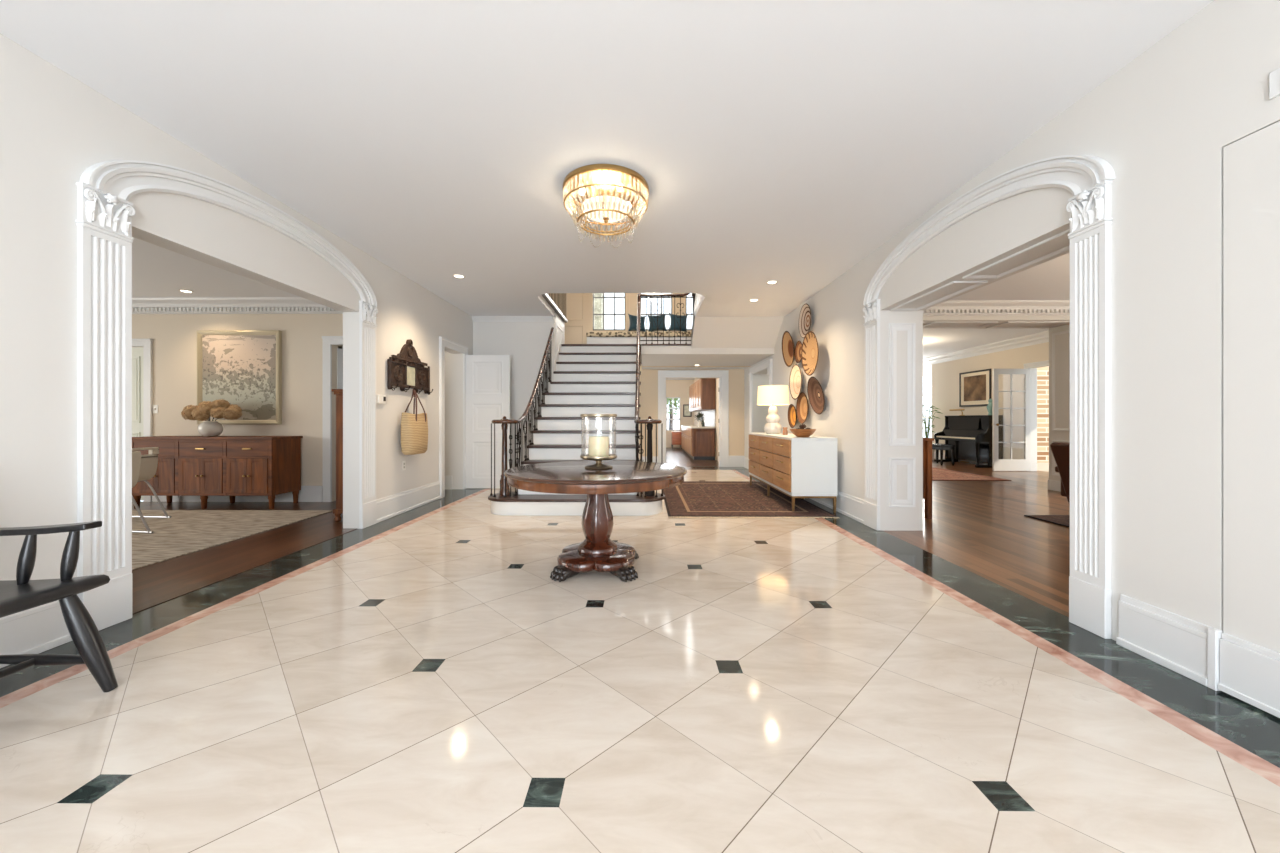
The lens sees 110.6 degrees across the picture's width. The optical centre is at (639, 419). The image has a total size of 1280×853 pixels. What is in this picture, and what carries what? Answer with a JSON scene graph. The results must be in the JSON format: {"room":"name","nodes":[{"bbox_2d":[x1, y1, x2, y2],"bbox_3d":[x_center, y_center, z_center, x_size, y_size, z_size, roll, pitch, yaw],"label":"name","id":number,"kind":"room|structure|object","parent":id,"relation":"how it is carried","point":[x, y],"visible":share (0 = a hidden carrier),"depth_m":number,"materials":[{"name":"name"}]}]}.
{"room":"entrance hall","nodes":[
{"label":"entrance hall","id":0,"kind":"room"},
{"bbox_2d":[132,237,298,297],"bbox_3d":[-6.273,-1.690,2.860,6.400,0.100,6.600,0,0,1],"label":"ceiling","id":1,"kind":"structure","parent":0,"point":[157,271],"depth_m":5.17,"materials":[{"name":"white paint"}]},
{"bbox_2d":[0,33,472,580],"bbox_3d":[-2.998,-0.320,1.754,0.170,2.880,11.850,0,0,1],"label":"wall","id":2,"kind":"structure","parent":0,"point":[54,126],"depth_m":2.28,"materials":[{"name":"white paint"}]},
{"bbox_2d":[0,481,440,667],"bbox_3d":[-2.898,0.995,1.703,0.032,0.250,11.750,0,0,1],"label":"baseboard","id":3,"kind":"structure","parent":2,"relation":"attached to","point":[39,629],"depth_m":2.16,"materials":[{"name":"white wood"}]},
{"bbox_2d":[75,160,377,630],"bbox_3d":[-2.862,-0.273,3.540,0.069,2.785,2.522,0,0,1],"label":"trim","id":4,"kind":"structure","parent":2,"relation":"attached to","point":[105,213],"depth_m":2.43,"materials":[{"name":"white"}]},
{"bbox_2d":[0,488,484,696],"bbox_3d":[-2.834,1.170,1.702,0.500,0.100,11.750,0,0,1],"label":"trim","id":5,"kind":"structure","parent":2,"relation":"attached to","point":[146,621],"depth_m":2.84,"materials":[{"name":"green stone"}]},
{"bbox_2d":[387,339,432,394],"bbox_3d":[-2.819,-0.668,5.497,0.113,0.665,0.920,0,0,1],"label":"wall rack","id":6,"kind":"object","parent":2,"relation":"attached to","point":[405,369],"visible":0.99,"depth_m":5.44,"materials":[{"name":"brown wood"}]},
{"bbox_2d":[401,389,427,454],"bbox_3d":[-2.773,0.018,5.457,0.184,0.795,0.490,0,0,1],"label":"bag","id":7,"kind":"object","parent":6,"relation":"hanging from","point":[414,427],"visible":1,"depth_m":5.32,"materials":[{"name":"beige wicker"}]},
{"bbox_2d":[439,336,467,497],"bbox_3d":[-2.845,-0.037,6.802,0.040,2.314,0.958,0,0,1],"label":"trim","id":8,"kind":"structure","parent":2,"relation":"attached to","point":[443,342],"depth_m":6.41,"materials":[{"name":"white wood"}]},
{"bbox_2d":[466,355,509,487],"bbox_3d":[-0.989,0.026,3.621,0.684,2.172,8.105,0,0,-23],"label":"door","id":9,"kind":"structure","parent":2,"relation":"in","point":[487,376],"depth_m":7.20,"materials":[{"name":"white wood"}]},
{"bbox_2d":[132,314,342,501],"bbox_3d":[-6.217,-0.260,6.149,6.450,2.760,0.120,0,0,1],"label":"wall","id":10,"kind":"structure","parent":0,"point":[174,336],"depth_m":6.08,"materials":[{"name":"beige paint"}]},
{"bbox_2d":[132,348,142,499],"bbox_3d":[-7.182,0.056,6.149,0.760,2.112,0.062,0,0,1],"label":"door","id":11,"kind":"structure","parent":10,"relation":"in","point":[137,353],"depth_m":6.12,"materials":[{"name":"white paint"}]},
{"bbox_2d":[132,297,342,313],"bbox_3d":[-6.243,-1.548,6.015,6.400,0.185,0.150,0,0,1],"label":"trim","id":12,"kind":"structure","parent":10,"relation":"attached to","point":[245,305],"depth_m":6.00,"materials":[{"name":"white paint"}]},
{"bbox_2d":[132,336,342,501],"bbox_3d":[-5.473,-0.011,6.062,4.386,2.263,0.040,0,0,1],"label":"trim","id":13,"kind":"structure","parent":10,"relation":"attached to","point":[328,341],"depth_m":6.04,"materials":[{"name":"white"}]},
{"bbox_2d":[152,486,322,501],"bbox_3d":[-6.243,1.010,6.077,6.400,0.220,0.025,0,0,1],"label":"baseboard","id":14,"kind":"structure","parent":10,"relation":"attached to","point":[307,493],"depth_m":6.05,"materials":[{"name":"white wood"}]},
{"bbox_2d":[197,330,281,423],"bbox_3d":[-5.478,-0.580,6.055,1.130,1.280,0.055,0,0,1],"label":"framed painting","id":15,"kind":"object","parent":10,"relation":"attached to","point":[242,368],"visible":0.91,"depth_m":6.05,"materials":[{"name":"beige"}]},
{"bbox_2d":[337,348,342,388],"bbox_3d":[-4.102,0.056,6.556,0.062,2.112,0.800,0,0,19],"label":"door","id":16,"kind":"structure","parent":10,"relation":"in","point":[339,351],"depth_m":6.20,"materials":[{"name":"white wood"}]},
{"bbox_2d":[132,501,356,613],"bbox_3d":[-6.184,1.168,4.309,6.550,0.104,9.500,0,0,1],"label":"floor","id":17,"kind":"structure","parent":0,"point":[155,584],"depth_m":3.72,"materials":[{"name":"brown wood"}]},
{"bbox_2d":[132,436,302,508],"bbox_3d":[-5.505,0.667,5.777,1.840,0.905,0.511,0,0,1],"label":"sideboard","id":18,"kind":"object","parent":17,"relation":"on","point":[231,466],"visible":0.8,"depth_m":5.55,"materials":[{"name":"brown wood"}]},
{"bbox_2d":[181,399,241,436],"bbox_3d":[-5.568,-0.026,5.739,0.750,0.483,0.373,0,0,1],"label":"round vase","id":19,"kind":"object","parent":18,"relation":"on","point":[219,409],"visible":1,"depth_m":5.67,"materials":[{"name":"white ceramic"}]},
{"bbox_2d":[132,510,332,569],"bbox_3d":[-5.671,1.113,3.554,3.790,0.011,3.800,0,0,1],"label":"area rug","id":20,"kind":"object","parent":17,"relation":"on","point":[185,532],"visible":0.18,"depth_m":4.52,"materials":[{"name":"carpet"}]},
{"bbox_2d":[132,451,153,533],"bbox_3d":[-5.146,0.714,4.160,0.720,0.814,0.480,0,0,7],"label":"dining chair","id":21,"kind":"object","parent":20,"relation":"on","point":[136,455],"visible":0.21,"depth_m":4.33,"materials":[{"name":"beige leather"}]},
{"bbox_2d":[132,447,170,517],"bbox_3d":[-5.675,0.715,4.809,0.720,0.813,0.480,0,0,4],"label":"dining chair","id":22,"kind":"object","parent":20,"relation":"on","point":[149,462],"visible":0.28,"depth_m":4.97,"materials":[{"name":"beige fabric"}]},
{"bbox_2d":[331,389,342,521],"bbox_3d":[-3.221,0.390,5.331,0.331,1.460,0.960,0,0,1],"label":"cabinet","id":23,"kind":"object","parent":17,"relation":"on","point":[338,511],"visible":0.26,"depth_m":4.88,"materials":[{"name":"brown wood"}]},
{"bbox_2d":[445,351,451,475],"bbox_3d":[-3.472,-0.110,6.683,0.870,2.460,1.100,0,0,1],"label":"wall","id":24,"kind":"structure","parent":0,"point":[448,356],"depth_m":7.16,"materials":[{"name":"white paint"}]},
{"bbox_2d":[473,317,555,467],"bbox_3d":[-2.158,-0.320,7.631,1.400,2.880,0.120,0,0,1],"label":"wall","id":25,"kind":"structure","parent":0,"point":[525,343],"depth_m":7.57,"materials":[{"name":"white paint"}]},
{"bbox_2d":[0,488,490,707],"bbox_3d":[-2.534,1.170,1.699,0.100,0.100,11.750,0,0,1],"label":"trim","id":26,"kind":"structure","parent":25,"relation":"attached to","point":[19,694],"depth_m":2.49,"materials":[{"name":"pink stone"}]},
{"bbox_2d":[471,316,552,321],"bbox_3d":[-2.174,-1.720,7.536,1.370,0.080,0.070,0,0,1],"label":"trim","id":27,"kind":"structure","parent":25,"relation":"attached to","point":[474,318],"depth_m":7.53,"materials":[{"name":"white"}]},
{"bbox_2d":[555,313,564,361],"bbox_3d":[-1.503,-0.370,8.100,0.100,2.980,0.830,0,0,1],"label":"wall","id":28,"kind":"structure","parent":0,"point":[559,321],"depth_m":8.00,"materials":[{"name":"white paint"}]},
{"bbox_2d":[555,323,563,360],"bbox_3d":[-1.447,-1.350,8.014,0.014,0.660,0.760,0,0,1],"label":"trim","id":29,"kind":"structure","parent":28,"relation":"attached to","point":[556,324],"depth_m":7.66,"materials":[{"name":"white wood"}]},
{"bbox_2d":[0,0,1213,316],"bbox_3d":[-0.254,-1.810,1.653,5.520,0.100,11.900,0,0,1],"label":"ceiling","id":30,"kind":"structure","parent":0,"point":[787,142],"depth_m":2.47,"materials":[{"name":"white paint"}]},
{"bbox_2d":[563,164,648,235],"bbox_3d":[-0.258,-1.571,3.363,0.649,0.378,0.649,0,0,-25],"label":"crystal ceiling light","id":31,"kind":"object","parent":30,"relation":"attached to","point":[605,193],"visible":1,"depth_m":3.26,"materials":[{"name":"gold metal"}]},
{"bbox_2d":[0,448,1279,852],"bbox_3d":[4.316,1.170,6.909,13.500,0.100,22.300,0,0,1],"label":"floor","id":32,"kind":"structure","parent":0,"point":[759,685],"depth_m":1.67,"materials":[{"name":"tile"}]},
{"bbox_2d":[0,521,117,691],"bbox_3d":[-2.525,0.673,1.150,0.679,0.906,1.492,0,0,1],"label":"armchair","id":33,"kind":"object","parent":32,"relation":"on","point":[20,594],"visible":1,"depth_m":1.81,"materials":[{"name":"black paint"}]},
{"bbox_2d":[488,344,664,515],"bbox_3d":[-0.763,-0.141,6.818,2.170,2.522,3.300,0,0,1],"label":"staircase","id":34,"kind":"structure","parent":32,"relation":"on","point":[588,378],"depth_m":6.49,"materials":[{"name":"white paint"}]},
{"bbox_2d":[490,327,553,496],"bbox_3d":[-1.646,-0.327,6.437,0.352,2.506,2.276,0,0,1],"label":"stair railing","id":35,"kind":"object","parent":34,"relation":"on","point":[504,491],"visible":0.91,"depth_m":5.76,"materials":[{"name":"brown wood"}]},
{"bbox_2d":[634,293,662,497],"bbox_3d":[-0.022,-0.707,6.735,0.351,3.266,2.926,0,0,-6],"label":"stair railing","id":36,"kind":"object","parent":34,"relation":"on","point":[649,421],"visible":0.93,"depth_m":5.43,"materials":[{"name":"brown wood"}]},
{"bbox_2d":[504,461,686,581],"bbox_3d":[-0.323,0.744,3.363,1.355,0.752,1.355,0,0,-42],"label":"pedestal table","id":37,"kind":"object","parent":32,"relation":"on","point":[598,552],"visible":0.99,"depth_m":3.13,"materials":[{"name":"brown wood"}]},
{"bbox_2d":[580,414,616,468],"bbox_3d":[-0.317,0.161,3.403,0.284,0.414,0.284,0,0,1],"label":"hurricane lantern","id":38,"kind":"object","parent":37,"relation":"on","point":[598,459],"visible":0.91,"depth_m":3.31,"materials":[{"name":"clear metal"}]},
{"bbox_2d":[589,436,608,455],"bbox_3d":[-0.317,0.201,3.403,0.156,0.176,0.156,0,0,1],"label":"pillar candle","id":39,"kind":"object","parent":38,"relation":"on","point":[598,445],"visible":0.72,"depth_m":3.34,"materials":[{"name":"beige wax"}]},
{"bbox_2d":[671,432,681,448],"bbox_3d":[1.435,0.789,17.387,0.380,0.658,0.601,0,0,1],"label":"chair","id":40,"kind":"object","parent":32,"relation":"on","point":[675,436],"visible":0.93,"depth_m":17.09,"materials":[{"name":"red wood"}]},
{"bbox_2d":[681,427,714,459],"bbox_3d":[1.778,0.677,14.086,0.671,0.885,3.395,0,0,1],"label":"base cabinet","id":41,"kind":"object","parent":32,"relation":"on","point":[698,443],"visible":0.99,"depth_m":12.40,"materials":[{"name":"brown wood"}]},
{"bbox_2d":[663,481,838,517],"bbox_3d":[1.314,1.111,6.537,1.943,0.010,3.019,0,0,1],"label":"area rug","id":42,"kind":"object","parent":32,"relation":"on","point":[689,499],"visible":0.8,"depth_m":5.87,"materials":[{"name":"brown carpet"}]},
{"bbox_2d":[749,433,836,512],"bbox_3d":[2.094,0.667,6.435,0.594,0.904,2.190,0,0,1],"label":"dresser","id":43,"kind":"object","parent":42,"relation":"on","point":[796,467],"visible":1,"depth_m":5.35,"materials":[{"name":"white paint"}]},
{"bbox_2d":[757,385,788,433],"bbox_3d":[2.050,-0.164,6.831,0.476,0.758,0.476,0,0,1],"label":"table lamp","id":44,"kind":"object","parent":43,"relation":"on","point":[772,395],"visible":0.98,"depth_m":6.70,"materials":[{"name":"white ceramic"}]},
{"bbox_2d":[790,429,815,436],"bbox_3d":[2.033,0.164,5.531,0.316,0.102,0.316,0,0,1],"label":"wooden bowl","id":45,"kind":"object","parent":43,"relation":"on","point":[797,432],"visible":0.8,"depth_m":5.43,"materials":[{"name":"brown wood"}]},
{"bbox_2d":[923,437,933,518],"bbox_3d":[3.117,0.662,5.501,0.430,0.915,0.980,0,0,1],"label":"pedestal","id":46,"kind":"object","parent":32,"relation":"on","point":[927,442],"visible":0.19,"depth_m":5.02,"materials":[{"name":"brown wood"}]},
{"bbox_2d":[923,405,942,459],"bbox_3d":[8.114,0.339,12.529,0.623,1.561,0.603,0,0,1],"label":"potted plant","id":47,"kind":"object","parent":32,"relation":"on","point":[932,406],"visible":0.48,"depth_m":12.52,"materials":[{"name":"green plant"}]},
{"bbox_2d":[932,443,954,465],"bbox_3d":[7.556,0.860,11.179,0.344,0.520,0.660,0,0,1],"label":"piano bench","id":48,"kind":"object","parent":32,"relation":"on","point":[937,446],"visible":0.8,"depth_m":10.87,"materials":[{"name":"black wood"}]},
{"bbox_2d":[934,415,1002,467],"bbox_3d":[8.226,0.502,11.172,0.620,1.235,1.540,0,0,1],"label":"upright piano","id":49,"kind":"object","parent":32,"relation":"on","point":[971,435],"visible":0.94,"depth_m":10.93,"materials":[{"name":"black wood"}]},
{"bbox_2d":[932,468,1011,480],"bbox_3d":[5.913,1.111,9.219,1.850,0.010,2.150,0,0,1],"label":"area rug","id":50,"kind":"object","parent":32,"relation":"on","point":[938,474],"visible":0.49,"depth_m":8.67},
{"bbox_2d":[732,470,1279,786],"bbox_3d":[2.023,1.170,3.191,0.105,0.100,14.820,0,0,1],"label":"trim","id":51,"kind":"structure","parent":32,"relation":"attached to","point":[1242,756],"depth_m":1.91,"materials":[{"name":"pink stone"}]},
{"bbox_2d":[736,470,1279,767],"bbox_3d":[2.258,1.170,3.189,0.365,0.100,14.820,0,0,1],"label":"floor border","id":52,"kind":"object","parent":32,"relation":"attached to","point":[1255,730],"depth_m":2.12,"materials":[{"name":"green stone"}]},
{"bbox_2d":[1024,515,1069,526],"bbox_3d":[5.944,1.111,3.544,2.980,0.010,3.200,0,0,1],"label":"area rug","id":53,"kind":"object","parent":32,"relation":"on","point":[1064,520],"visible":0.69,"depth_m":4.97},
{"bbox_2d":[1050,442,1069,506],"bbox_3d":[4.944,0.674,4.606,0.861,0.864,0.720,0,0,-6],"label":"armchair","id":54,"kind":"object","parent":53,"relation":"on","point":[1060,450],"visible":0.12,"depth_m":4.80,"materials":[{"name":"brown leather"}]},
{"bbox_2d":[548,293,750,366],"bbox_3d":[-0.581,-2.641,7.291,7.900,2.878,5.570,0,0,1],"label":"wall","id":55,"kind":"structure","parent":0,"point":[573,301],"depth_m":9.96,"materials":[{"name":"beige paint"}]},
{"bbox_2d":[593,293,624,330],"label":"window","id":56,"kind":"structure","parent":55,"relation":"in","point":[603,297],"depth_m":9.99,"materials":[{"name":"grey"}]},
{"bbox_2d":[565,293,690,343],"bbox_3d":[-0.556,-2.511,9.926,7.700,2.218,0.060,0,0,1],"label":"trim","id":57,"kind":"structure","parent":55,"relation":"attached to","point":[590,295],"depth_m":9.92,"materials":[{"name":"beige paint"}]},
{"bbox_2d":[640,367,743,455],"bbox_3d":[0.746,-0.255,10.663,4.350,2.750,0.140,0,0,1],"label":"wall","id":58,"kind":"structure","parent":0,"point":[648,377],"depth_m":10.58,"materials":[{"name":"beige paint"}]},
{"bbox_2d":[642,456,744,466],"bbox_3d":[1.270,0.985,10.573,2.440,0.270,0.030,0,0,1],"label":"baseboard","id":59,"kind":"structure","parent":58,"relation":"attached to","point":[734,461],"depth_m":10.55,"materials":[{"name":"white"}]},
{"bbox_2d":[641,314,783,368],"bbox_3d":[1.472,-1.535,9.136,2.870,0.650,3.100,0,0,1],"label":"ceiling","id":60,"kind":"structure","parent":0,"point":[716,341],"depth_m":8.12,"materials":[{"name":"white paint"}]},
{"bbox_2d":[666,342,1048,461],"bbox_3d":[4.533,-0.365,8.697,12.100,2.970,18.720,0,0,1],"label":"wall","id":61,"kind":"structure","parent":0,"point":[945,375],"depth_m":11.33,"materials":[{"name":"beige paint"}]},
{"bbox_2d":[641,344,691,345],"bbox_3d":[0.526,-1.385,8.250,1.005,0.034,0.210,0,0,1],"label":"trim","id":62,"kind":"structure","parent":61,"relation":"attached to","point":[641,344],"depth_m":8.15,"materials":[{"name":"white wood"}]},
{"bbox_2d":[640,293,691,343],"bbox_3d":[0.493,-1.915,8.191,1.010,1.026,0.052,0,0,1],"label":"landing railing","id":63,"kind":"object","parent":62,"relation":"on","point":[684,295],"visible":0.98,"depth_m":8.19,"materials":[{"name":"brown wood"}]},
{"bbox_2d":[666,397,679,430],"bbox_3d":[1.346,-0.245,18.028,0.590,1.370,0.040,0,0,1],"label":"window","id":64,"kind":"structure","parent":61,"relation":"in","point":[673,408],"depth_m":18.01,"materials":[{"name":"white wood"}]},
{"bbox_2d":[683,404,691,416],"bbox_3d":[1.921,-0.380,17.960,0.340,0.500,0.035,0,0,1],"label":"picture frame","id":65,"kind":"object","parent":61,"relation":"attached to","point":[686,413],"visible":0.75,"depth_m":17.96,"materials":[{"name":"black plastic"}]},
{"bbox_2d":[658,370,728,466],"bbox_3d":[1.055,-0.032,8.260,2.073,2.303,4.940,0,0,1],"label":"trim","id":66,"kind":"structure","parent":61,"relation":"attached to","point":[723,375],"depth_m":10.56,"materials":[{"name":"white"}]},
{"bbox_2d":[689,378,715,411],"bbox_3d":[1.923,-0.750,14.092,0.421,0.900,3.380,0,0,1],"label":"upper cabinet","id":67,"kind":"object","parent":61,"relation":"attached to","point":[702,394],"visible":0.99,"depth_m":12.40,"materials":[{"name":"brown wood"}]},
{"bbox_2d":[700,409,715,426],"bbox_3d":[2.126,-0.052,14.080,0.015,0.495,3.400,0,0,1],"label":"backsplash","id":68,"kind":"structure","parent":61,"relation":"attached to","point":[710,415],"depth_m":13.27,"materials":[{"name":"tile"}]},
{"bbox_2d":[683,467,748,469],"bbox_3d":[1.343,1.119,10.298,2.290,0.003,0.620,0,0,1],"label":"trim","id":69,"kind":"structure","parent":61,"relation":"attached to","point":[686,468],"depth_m":10.21,"materials":[{"name":"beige stone"}]},
{"bbox_2d":[959,369,990,406],"bbox_3d":[8.543,-0.800,11.309,0.030,0.900,1.060,0,0,1],"label":"framed picture","id":70,"kind":"object","parent":61,"relation":"attached to","point":[974,386],"visible":0.89,"depth_m":11.28,"materials":[{"name":"black paper"}]},
{"bbox_2d":[964,374,985,400],"bbox_3d":[8.541,-0.810,11.309,0.002,0.640,0.760,0,0,1],"label":"print","id":71,"kind":"object","parent":70,"relation":"attached to","point":[974,384],"depth_m":11.28},
{"bbox_2d":[925,331,1048,364],"bbox_3d":[8.461,-1.730,10.095,0.170,0.200,5.950,0,0,1],"label":"trim","id":72,"kind":"structure","parent":61,"relation":"attached to","point":[1042,337],"depth_m":10.61,"materials":[{"name":"white"}]},
{"bbox_2d":[934,360,1048,470],"bbox_3d":[8.609,-0.062,10.877,0.190,2.364,4.284,0,0,1],"label":"trim","id":73,"kind":"structure","parent":61,"relation":"attached to","point":[1033,371],"depth_m":9.70,"materials":[{"name":"white wood"}]},
{"bbox_2d":[992,369,1029,470],"bbox_3d":[8.113,-0.005,9.681,0.800,2.230,0.176,0,0,-1],"label":"door","id":74,"kind":"structure","parent":61,"relation":"in","point":[1010,464],"depth_m":9.66,"materials":[{"name":"white wood"}]},
{"bbox_2d":[1048,480,1060,491],"bbox_3d":[7.540,1.040,6.816,1.950,0.160,0.625,0,0,1],"label":"baseboard","id":75,"kind":"structure","parent":61,"relation":"attached to","point":[1053,485],"depth_m":7.02,"materials":[{"name":"white wood"}]},
{"bbox_2d":[923,253,1069,361],"bbox_3d":[6.975,-1.830,6.784,8.180,0.200,14.700,0,0,1],"label":"ceiling","id":76,"kind":"structure","parent":0,"point":[1049,280],"depth_m":6.25,"materials":[{"name":"white paint"}]},
{"bbox_2d":[923,316,1069,480],"bbox_3d":[5.725,-0.365,6.846,5.680,2.970,0.600,0,0,1],"label":"wall","id":77,"kind":"structure","parent":0,"point":[1062,341],"depth_m":6.89,"materials":[{"name":"white paint"}]},
{"bbox_2d":[923,300,1069,315],"bbox_3d":[5.697,-1.635,6.471,5.630,0.190,0.150,0,0,1],"label":"trim","id":78,"kind":"structure","parent":77,"relation":"attached to","point":[950,307],"depth_m":6.48,"materials":[{"name":"white"}]},
{"bbox_2d":[923,321,1069,475],"bbox_3d":[4.875,-0.297,6.854,3.420,2.355,0.460,0,0,1],"label":"trim","id":79,"kind":"structure","parent":77,"relation":"attached to","point":[988,322],"depth_m":7.03,"materials":[{"name":"white paint"}]},
{"bbox_2d":[744,0,1279,640],"bbox_3d":[2.635,-0.320,3.185,0.430,2.880,14.820,0,0,1],"label":"wall","id":80,"kind":"structure","parent":0,"point":[1163,122],"depth_m":2.11,"materials":[{"name":"white paint"}]},
{"bbox_2d":[748,358,772,432],"bbox_3d":[2.439,-0.012,9.052,0.075,2.264,1.670,0,0,1],"label":"trim","id":81,"kind":"structure","parent":80,"relation":"attached to","point":[768,364],"depth_m":9.31,"materials":[{"name":"white"}]},
{"bbox_2d":[782,331,794,366],"bbox_3d":[2.391,-1.140,7.117,0.118,0.576,0.580,0,0,2],"label":"woven basket","id":82,"kind":"object","parent":80,"relation":"attached to","point":[788,348],"visible":1,"depth_m":7.21,"materials":[{"name":"wicker"}]},
{"bbox_2d":[788,404,796,427],"bbox_3d":[2.403,-0.062,6.939,0.072,0.380,0.380,0,0,0],"label":"woven basket","id":83,"kind":"object","parent":80,"relation":"attached to","point":[792,415],"visible":0.98,"depth_m":7.01,"materials":[{"name":"orange wicker"}]},
{"bbox_2d":[789,364,801,399],"bbox_3d":[2.393,-0.580,6.756,0.062,0.540,0.540,0,0,1],"label":"woven basket","id":84,"kind":"object","parent":80,"relation":"attached to","point":[795,380],"visible":1,"depth_m":6.84,"materials":[{"name":"beige wicker"}]},
{"bbox_2d":[794,341,801,362],"bbox_3d":[2.416,-1.028,6.694,0.052,0.340,0.340,0,0,1],"label":"woven basket","id":85,"kind":"object","parent":80,"relation":"attached to","point":[798,347],"visible":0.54,"depth_m":6.77,"materials":[{"name":"brown wicker"}]},
{"bbox_2d":[796,392,808,423],"bbox_3d":[2.409,-0.177,6.518,0.062,0.470,0.470,0,0,1],"label":"woven basket","id":86,"kind":"object","parent":80,"relation":"attached to","point":[802,406],"visible":1,"depth_m":6.59,"materials":[{"name":"brown wicker"}]},
{"bbox_2d":[798,304,811,337],"bbox_3d":[2.408,-1.432,6.410,0.062,0.490,0.490,0,0,1],"label":"woven basket","id":87,"kind":"object","parent":80,"relation":"attached to","point":[805,317],"visible":0.91,"depth_m":6.49,"materials":[{"name":"beige wicker"}]},
{"bbox_2d":[801,331,818,375],"bbox_3d":[2.316,-0.899,5.985,0.062,0.600,0.600,-2,0,1],"label":"woven basket","id":88,"kind":"object","parent":80,"relation":"attached to","point":[810,349],"visible":1,"depth_m":6.06,"materials":[{"name":"wicker"}]},
{"bbox_2d":[807,377,824,414],"bbox_3d":[2.371,-0.328,5.957,0.133,0.510,0.520,0,0,1],"label":"woven basket","id":89,"kind":"object","parent":80,"relation":"attached to","point":[815,392],"visible":1,"depth_m":6.03,"materials":[{"name":"brown wicker"}]},
{"bbox_2d":[743,457,1212,686],"bbox_3d":[2.404,0.995,3.187,0.032,0.250,14.820,0,0,1],"label":"baseboard","id":90,"kind":"structure","parent":80,"relation":"attached to","point":[1178,643],"depth_m":2.04,"materials":[{"name":"white wood"}]},
{"bbox_2d":[889,229,1069,506],"bbox_3d":[2.638,-0.115,3.490,0.270,1.990,1.990,0,0,1],"label":"trim","id":91,"kind":"structure","parent":80,"relation":"attached to","point":[910,328],"depth_m":4.48,"materials":[{"name":"white wood"}]},
{"bbox_2d":[863,155,1114,638],"bbox_3d":[2.389,-0.273,3.499,0.069,2.785,2.504,0,0,1],"label":"trim","id":92,"kind":"structure","parent":80,"relation":"attached to","point":[1089,178],"depth_m":2.39,"materials":[{"name":"white"}]},
{"bbox_2d":[1208,628,1222,690],"bbox_3d":[2.393,0.995,1.843,0.030,0.250,0.028,0,0,1],"label":"trim","id":93,"kind":"structure","parent":80,"relation":"attached to","point":[1214,635],"depth_m":1.83,"materials":[{"name":"white wood"}]},
{"bbox_2d":[1218,121,1279,717],"bbox_3d":[2.409,-0.005,1.355,0.068,2.239,0.946,0,0,1],"label":"door","id":94,"kind":"structure","parent":80,"relation":"in","point":[1250,641],"depth_m":1.74,"materials":[{"name":"white paint"}]},
{"bbox_2d":[1269,68,1279,98],"bbox_3d":[2.397,-1.270,1.522,0.016,0.100,0.330,0,0,1],"label":"air vent","id":95,"kind":"object","parent":80,"relation":"in","point":[1274,77],"visible":1,"depth_m":1.67,"materials":[{"name":"white plastic"}]},
{"bbox_3d":[-0.588,-1.870,6.506,7.700,0.020,3.800,0,0,1],"label":"floor","id":96,"kind":"structure","parent":0,"visible":0},
{"bbox_2d":[542,293,567,322],"bbox_3d":[-1.420,-2.334,7.339,0.056,0.948,2.250,0,0,1],"label":"gallery railing","id":97,"kind":"object","parent":96,"relation":"on","point":[546,296],"visible":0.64,"depth_m":7.66,"materials":[{"name":"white wood"}]},
{"bbox_3d":[-0.014,-1.326,9.096,6.200,0.149,1.810,0,0,1],"label":"floor","id":98,"kind":"structure","parent":0,"visible":0},
{"bbox_2d":[586,332,690,343],"bbox_3d":[-0.018,-1.637,9.651,2.240,0.470,0.580,0,0,1],"label":"window seat","id":99,"kind":"object","parent":98,"relation":"on","point":[592,337],"visible":0.32,"depth_m":9.39,"materials":[{"name":"white"}]},
{"bbox_2d":[628,314,645,331],"bbox_3d":[-0.062,-2.114,9.698,0.441,0.446,0.195,0,0,-14],"label":"throw pillow","id":100,"kind":"object","parent":99,"relation":"on","point":[633,319],"visible":0.78,"depth_m":9.63,"materials":[{"name":"blue fabric"}]},
{"bbox_2d":[586,332,690,336],"bbox_3d":[-0.018,-1.817,9.646,2.240,0.110,0.570,0,0,1],"label":"seat cushion","id":101,"kind":"object","parent":99,"relation":"on","point":[589,334],"depth_m":9.37,"materials":[{"name":"fabric"}]},
{"bbox_2d":[647,313,666,331],"bbox_3d":[0.375,-2.119,9.676,0.455,0.460,0.196,0,0,6],"label":"throw pillow","id":102,"kind":"object","parent":99,"relation":"on","point":[652,327],"visible":0.8,"depth_m":9.61,"materials":[{"name":"blue fabric"}]},
{"bbox_2d":[669,313,687,331],"bbox_3d":[0.839,-2.124,9.693,0.464,0.478,0.198,0,0,-5],"label":"throw pillow","id":103,"kind":"object","parent":99,"relation":"on","point":[684,319],"visible":0.81,"depth_m":9.63,"materials":[{"name":"blue fabric"}]},
{"label":"outside","id":104,"kind":"structure","parent":0,"visible":0},
{"bbox_2d":[667,398,678,429],"bbox_3d":[1.556,-0.585,21.944,3.996,3.419,3.935,0,0,1],"label":"tree","id":105,"kind":"object","parent":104,"point":[669,401],"visible":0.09,"depth_m":21.90,"materials":[{"name":"green plant"}]},
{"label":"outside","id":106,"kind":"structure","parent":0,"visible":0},
{"bbox_2d":[1037,462,1048,471],"bbox_3d":[12.343,1.245,4.433,7.400,0.150,17.100,0,0,1],"label":"ground","id":107,"kind":"structure","parent":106,"point":[1040,466],"depth_m":11.15,"materials":[{"name":"beige"}]},
{"bbox_2d":[1037,366,1048,462],"bbox_3d":[11.418,-0.530,12.342,3.400,3.500,0.300,0,0,1],"label":"wall","id":108,"kind":"structure","parent":107,"relation":"on","point":[1042,372],"depth_m":12.19,"materials":[{"name":"brick"}]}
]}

